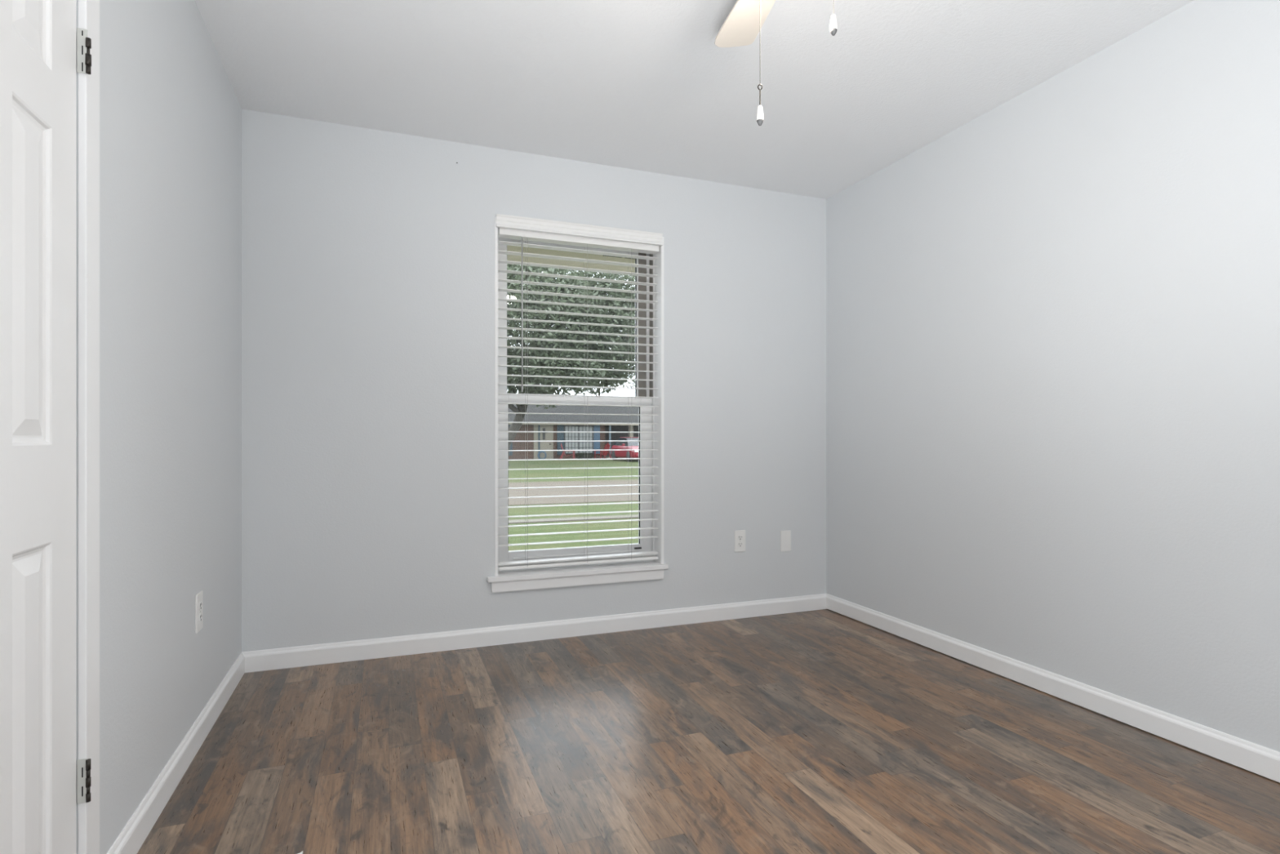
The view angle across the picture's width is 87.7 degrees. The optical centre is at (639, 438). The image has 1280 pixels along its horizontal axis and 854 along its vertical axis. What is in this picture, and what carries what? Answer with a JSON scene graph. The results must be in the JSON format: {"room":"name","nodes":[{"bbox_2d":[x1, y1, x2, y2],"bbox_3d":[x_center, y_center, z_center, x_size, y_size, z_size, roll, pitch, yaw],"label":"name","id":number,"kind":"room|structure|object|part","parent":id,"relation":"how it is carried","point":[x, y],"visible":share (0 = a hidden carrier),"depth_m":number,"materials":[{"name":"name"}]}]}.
{"room":"empty bedroom","nodes":[
{"label":"empty bedroom","id":0,"kind":"room"},
{"bbox_2d":[76,0,241,853],"bbox_3d":[-1.110,-0.208,1.001,0.200,2.440,3.965,0,0,-21],"label":"wall","id":1,"kind":"structure","parent":0,"point":[171,110],"depth_m":1.81,"materials":[{"name":"paint"}]},
{"bbox_2d":[0,0,91,853],"bbox_3d":[-1.028,-0.009,1.055,0.060,2.018,0.613,0,0,-21],"label":"door","id":2,"kind":"structure","parent":1,"relation":"in","point":[42,48],"depth_m":1.20,"materials":[{"name":"paint"}]},
{"bbox_2d":[77,0,99,853],"bbox_3d":[-1.016,-0.041,1.057,0.015,2.105,0.755,0,0,-21],"label":"trim","id":3,"kind":"structure","parent":1,"relation":"attached to","point":[88,11],"depth_m":1.35,"materials":[{"name":"white paint"}]},
{"bbox_2d":[106,653,244,853],"bbox_3d":[-1.433,0.968,2.143,0.014,0.088,1.573,0,0,-21],"label":"baseboard","id":4,"kind":"structure","parent":1,"relation":"attached to","point":[131,837],"depth_m":1.92,"materials":[{"name":"white paint"}]},
{"bbox_2d":[195,590,203,633],"bbox_3d":[-1.464,0.575,2.215,0.008,0.126,0.076,0,0,-21],"label":"wall outlet","id":5,"kind":"object","parent":1,"relation":"attached to","point":[198,597],"visible":1,"depth_m":2.20,"materials":[{"name":"white plastic"}]},
{"bbox_2d":[199,613,202,622],"bbox_3d":[-1.461,0.595,2.216,0.002,0.028,0.034,0,0,-21],"label":"receptacle","id":6,"kind":"object","parent":5,"relation":"attached to","point":[200,614],"depth_m":2.22,"materials":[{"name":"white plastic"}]},
{"bbox_2d":[199,600,202,610],"bbox_3d":[-1.461,0.555,2.216,0.002,0.028,0.034,0,0,-21],"label":"receptacle","id":7,"kind":"object","parent":5,"relation":"attached to","point":[200,602],"depth_m":2.22,"materials":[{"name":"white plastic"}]},
{"bbox_2d":[241,109,826,651],"bbox_3d":[-0.345,-0.208,3.534,3.442,2.440,0.215,0,0,-21],"label":"wall","id":8,"kind":"structure","parent":0,"point":[368,255],"depth_m":3.20,"materials":[{"name":"paint"}]},
{"bbox_2d":[241,593,826,672],"bbox_3d":[-0.304,0.968,3.427,3.042,0.088,0.014,0,0,-21],"label":"baseboard","id":9,"kind":"structure","parent":8,"relation":"attached to","point":[373,648],"depth_m":3.30,"materials":[{"name":"white paint"}]},
{"bbox_2d":[506,244,635,272],"bbox_3d":[-0.449,-1.290,3.960,10.000,0.396,0.655,0,0,-21],"label":"roof eave","id":10,"kind":"object","parent":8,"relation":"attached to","point":[509,248],"visible":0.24,"depth_m":4.09,"materials":[{"name":"grey"}]},
{"bbox_2d":[603,255,634,258],"bbox_3d":[-0.088,-1.098,4.031,0.275,0.003,0.040,0,0,-21],"label":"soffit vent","id":11,"kind":"object","parent":10,"relation":"attached to","point":[603,255],"depth_m":4.04,"materials":[{"name":"beige"}]},
{"bbox_2d":[487,217,668,592],"bbox_3d":[-0.337,-0.168,3.521,0.953,1.841,0.245,0,0,-21],"label":"window","id":12,"kind":"structure","parent":8,"relation":"in","point":[513,580],"depth_m":3.55,"materials":[{"name":"white paint"}]},
{"bbox_3d":[-0.360,-0.618,3.612,0.832,0.860,0.037,0,0,-21],"label":"sash","id":13,"kind":"part","parent":12,"relation":"part of","materials":[{"name":"white plastic"}]},
{"bbox_3d":[-0.343,0.218,3.567,0.862,0.884,0.034,0,0,-21],"label":"sash","id":14,"kind":"part","parent":12,"relation":"part of","materials":[{"name":"white plastic"}]},
{"bbox_3d":[-0.316,0.688,3.468,0.953,0.023,0.132,0,0,-21],"label":"sill","id":15,"kind":"part","parent":12,"relation":"part of","materials":[{"name":"white paint"}]},
{"bbox_2d":[496,213,662,570],"bbox_3d":[-0.306,-0.223,3.462,0.884,1.754,0.094,0,0,-21],"label":"window blind","id":16,"kind":"object","parent":12,"relation":"attached to","point":[510,227],"visible":0.89,"depth_m":3.45,"materials":[{"name":"white plastic"}]},
{"bbox_3d":[-0.576,-0.182,3.379,0.002,1.656,0.055,0,0,-21],"label":"ladder cord","id":17,"kind":"part","parent":16,"relation":"part of","materials":[{"name":"white fabric"}]},
{"bbox_3d":[-0.310,0.646,3.481,0.856,0.015,0.050,0,0,-21],"label":"rail","id":18,"kind":"part","parent":16,"relation":"part of","materials":[{"name":"white plastic"}]},
{"bbox_3d":[-0.307,-1.033,3.474,0.857,0.046,0.063,0,0,-21],"label":"head rail","id":19,"kind":"part","parent":16,"relation":"part of","materials":[{"name":"white plastic"}]},
{"bbox_3d":[-0.283,-0.182,3.492,0.002,1.656,0.055,0,0,-21],"label":"ladder cord","id":20,"kind":"part","parent":16,"relation":"part of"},
{"bbox_3d":[-0.054,-0.182,3.579,0.002,1.656,0.055,0,0,-21],"label":"ladder cord","id":21,"kind":"part","parent":16,"relation":"part of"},
{"bbox_2d":[734,529,745,551],"bbox_3d":[0.565,0.578,3.763,0.070,0.122,0.008,0,0,-21],"label":"wall outlet","id":22,"kind":"object","parent":8,"relation":"attached to","point":[740,535],"visible":1,"depth_m":3.76,"materials":[{"name":"white plastic"}]},
{"bbox_2d":[737,542,742,546],"bbox_3d":[0.566,0.598,3.761,0.034,0.028,0.002,0,0,-21],"label":"receptacle","id":23,"kind":"object","parent":22,"relation":"attached to","point":[740,544],"depth_m":3.76,"materials":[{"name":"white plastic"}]},
{"bbox_2d":[737,534,742,540],"bbox_3d":[0.566,0.558,3.761,0.034,0.028,0.002,0,0,-21],"label":"receptacle","id":24,"kind":"object","parent":22,"relation":"attached to","point":[740,536],"depth_m":3.76,"materials":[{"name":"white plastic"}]},
{"bbox_2d":[780,529,791,551],"bbox_3d":[0.847,0.594,3.872,0.070,0.121,0.007,0,0,-21],"label":"blank plate","id":25,"kind":"object","parent":8,"relation":"attached to","point":[785,535],"visible":1,"depth_m":3.87,"materials":[{"name":"white plastic"}]},
{"bbox_2d":[194,0,1194,199],"bbox_3d":[0.365,-1.488,1.683,3.442,0.120,4.180,0,0,-21],"label":"ceiling","id":26,"kind":"structure","parent":0,"point":[639,85],"depth_m":2.58,"materials":[{"name":"paint"}]},
{"bbox_2d":[714,0,837,125],"bbox_3d":[0.391,-1.108,1.660,0.788,0.640,0.788,0,0,35],"label":"ceiling fan","id":27,"kind":"object","parent":26,"relation":"hanging from","point":[744,23],"visible":1,"depth_m":2.02,"materials":[{"name":"white"}]},
{"bbox_3d":[0.323,-1.270,1.982,0.138,0.032,0.360,0,0,-8],"label":"fan blade","id":28,"kind":"part","parent":27,"relation":"part of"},
{"bbox_3d":[0.303,-0.859,1.680,0.004,0.046,0.004,0,0,2],"label":"bead chain","id":29,"kind":"part","parent":27,"relation":"part of","materials":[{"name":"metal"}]},
{"bbox_3d":[0.303,-0.820,1.680,0.018,0.037,0.018,0,0,-21],"label":"pull knob","id":30,"kind":"part","parent":27,"relation":"part of","materials":[{"name":"white plastic"}]},
{"bbox_3d":[0.476,-1.022,1.640,0.018,0.037,0.018,0,0,-21],"label":"pull knob","id":31,"kind":"part","parent":27,"relation":"part of","materials":[{"name":"white plastic"}]},
{"bbox_2d":[137,608,1279,853],"bbox_3d":[0.365,1.072,1.683,3.442,0.120,4.180,0,0,-21],"label":"floor","id":32,"kind":"structure","parent":0,"point":[823,731],"depth_m":2.07,"materials":[{"name":"brown wood"}]},
{"bbox_2d":[826,0,1279,751],"bbox_3d":[1.917,-0.208,2.163,0.200,2.440,3.965,0,0,-21],"label":"wall","id":33,"kind":"structure","parent":0,"point":[1053,320],"depth_m":2.50,"materials":[{"name":"paint"}]},
{"bbox_2d":[826,594,1279,782],"bbox_3d":[1.784,0.966,2.212,0.014,0.084,3.751,0,0,-21],"label":"baseboard","id":34,"kind":"structure","parent":33,"relation":"attached to","point":[1259,759],"depth_m":2.48,"materials":[{"name":"white paint"}]},
{"label":"outside","id":35,"kind":"structure","parent":0,"visible":0},
{"bbox_2d":[508,456,638,551],"bbox_3d":[-8.839,1.502,78.834,180.000,0.300,146.470,0,0,-21],"label":"lawn","id":36,"kind":"structure","parent":35,"point":[566,463],"depth_m":12.50,"materials":[{"name":"green plant"}]},
{"bbox_2d":[537,450,546,458],"bbox_3d":[-6.205,1.062,42.253,0.578,0.579,0.118,0,0,-21],"label":"coiled hose","id":37,"kind":"object","parent":36,"relation":"on","point":[540,451],"visible":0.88,"depth_m":42.22,"materials":[{"name":"blue paint"}]},
{"bbox_2d":[560,443,575,460],"bbox_3d":[-4.618,0.817,42.245,0.980,1.070,0.780,0,0,-1],"label":"garden chair","id":38,"kind":"object","parent":36,"relation":"on","point":[563,451],"visible":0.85,"depth_m":41.98,"materials":[{"name":"red paint"}]},
{"bbox_2d":[506,263,635,465],"bbox_3d":[-4.847,-4.235,34.624,15.925,11.455,8.097,0,0,-21],"label":"oak tree","id":39,"kind":"object","parent":36,"relation":"on","point":[511,304],"visible":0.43,"depth_m":33.08,"materials":[{"name":"green plant"}]},
{"bbox_2d":[508,404,638,459],"bbox_3d":[-6.901,-0.603,46.581,20.500,3.910,9.280,0,0,-21],"label":"brick house","id":40,"kind":"structure","parent":36,"relation":"on","point":[517,455],"depth_m":43.53,"materials":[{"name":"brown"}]},
{"bbox_3d":[-6.429,0.242,42.448,0.100,2.220,0.035,0,0,-21],"label":"door post","id":41,"kind":"part","parent":40,"relation":"part of","materials":[{"name":"teal paint"}]},
{"bbox_3d":[-6.169,0.222,42.593,1.270,2.260,0.050,0,0,-21],"label":"door","id":42,"kind":"part","parent":40,"relation":"part of","materials":[{"name":"beige paint"}]},
{"bbox_2d":[556,424,564,454],"bbox_3d":[-5.126,0.082,42.988,0.440,1.940,0.060,0,0,-21],"label":"shutter","id":43,"kind":"object","parent":40,"relation":"hanging from","point":[560,436],"depth_m":42.96,"materials":[{"name":"teal paint"}]},
{"bbox_3d":[-3.986,0.052,43.451,1.940,1.800,0.007,0,0,-21],"label":"pane","id":44,"kind":"part","parent":40,"relation":"part of","materials":[{"name":"white glass"}]},
{"bbox_2d":[593,425,599,454],"bbox_3d":[-2.839,0.082,43.866,0.420,1.940,0.060,0,0,-21],"label":"shutter","id":45,"kind":"object","parent":40,"relation":"hanging from","point":[596,428],"depth_m":43.84,"materials":[{"name":"blue paint"}]},
{"bbox_3d":[-1.978,0.152,43.800,0.100,2.080,0.100,0,0,-21],"label":"carport post","id":46,"kind":"part","parent":40,"relation":"part of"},
{"bbox_3d":[-0.615,0.222,45.105,0.260,2.260,0.260,0,0,-21],"label":"carport post","id":47,"kind":"part","parent":40,"relation":"part of","materials":[{"name":"beige paint"}]},
{"bbox_2d":[572,452,594,458],"bbox_3d":[-3.656,1.142,43.000,1.550,0.540,0.567,0,0,-21],"label":"shrub","id":48,"kind":"object","parent":36,"relation":"on","point":[582,455],"visible":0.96,"depth_m":42.91,"materials":[{"name":"green plant"}]},
{"bbox_2d":[594,443,611,458],"bbox_3d":[-2.383,0.817,43.103,0.980,1.070,0.780,0,0,-41],"label":"garden chair","id":49,"kind":"object","parent":36,"relation":"on","point":[606,446],"visible":0.8,"depth_m":43.09,"materials":[{"name":"red paint"}]},
{"bbox_3d":[-2.198,0.692,43.264,0.310,0.820,0.520,0,0,-41],"label":"backrest","id":50,"kind":"part","parent":49,"relation":"part of","materials":[{"name":"red paint"}]},
{"bbox_2d":[591,346,616,395],"bbox_3d":[-3.605,-3.602,58.596,3.903,10.118,3.945,0,0,22],"label":"slender tree","id":51,"kind":"object","parent":36,"relation":"on","point":[606,347],"visible":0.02,"depth_m":58.59,"materials":[{"name":"green plant"}]},
{"bbox_2d":[610,436,638,461],"bbox_3d":[-0.348,0.632,40.669,2.120,1.440,4.415,0,0,-21],"label":"car","id":52,"kind":"object","parent":36,"relation":"on","point":[618,445],"visible":0.47,"depth_m":40.10,"materials":[{"name":"paint"}]},
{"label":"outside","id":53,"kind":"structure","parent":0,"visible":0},
{"bbox_2d":[508,514,638,524],"bbox_3d":[14.810,1.342,17.227,180.000,0.020,0.350,0,0,-21],"label":"sidewalk","id":54,"kind":"structure","parent":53,"point":[630,516],"depth_m":11.06,"materials":[{"name":"concrete"}]},
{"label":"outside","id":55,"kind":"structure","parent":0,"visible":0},
{"bbox_2d":[508,479,638,505],"bbox_3d":[12.579,1.346,23.038,180.000,0.012,7.000,0,0,-21],"label":"street","id":56,"kind":"structure","parent":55,"point":[620,489],"depth_m":16.75,"materials":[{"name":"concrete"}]}
]}

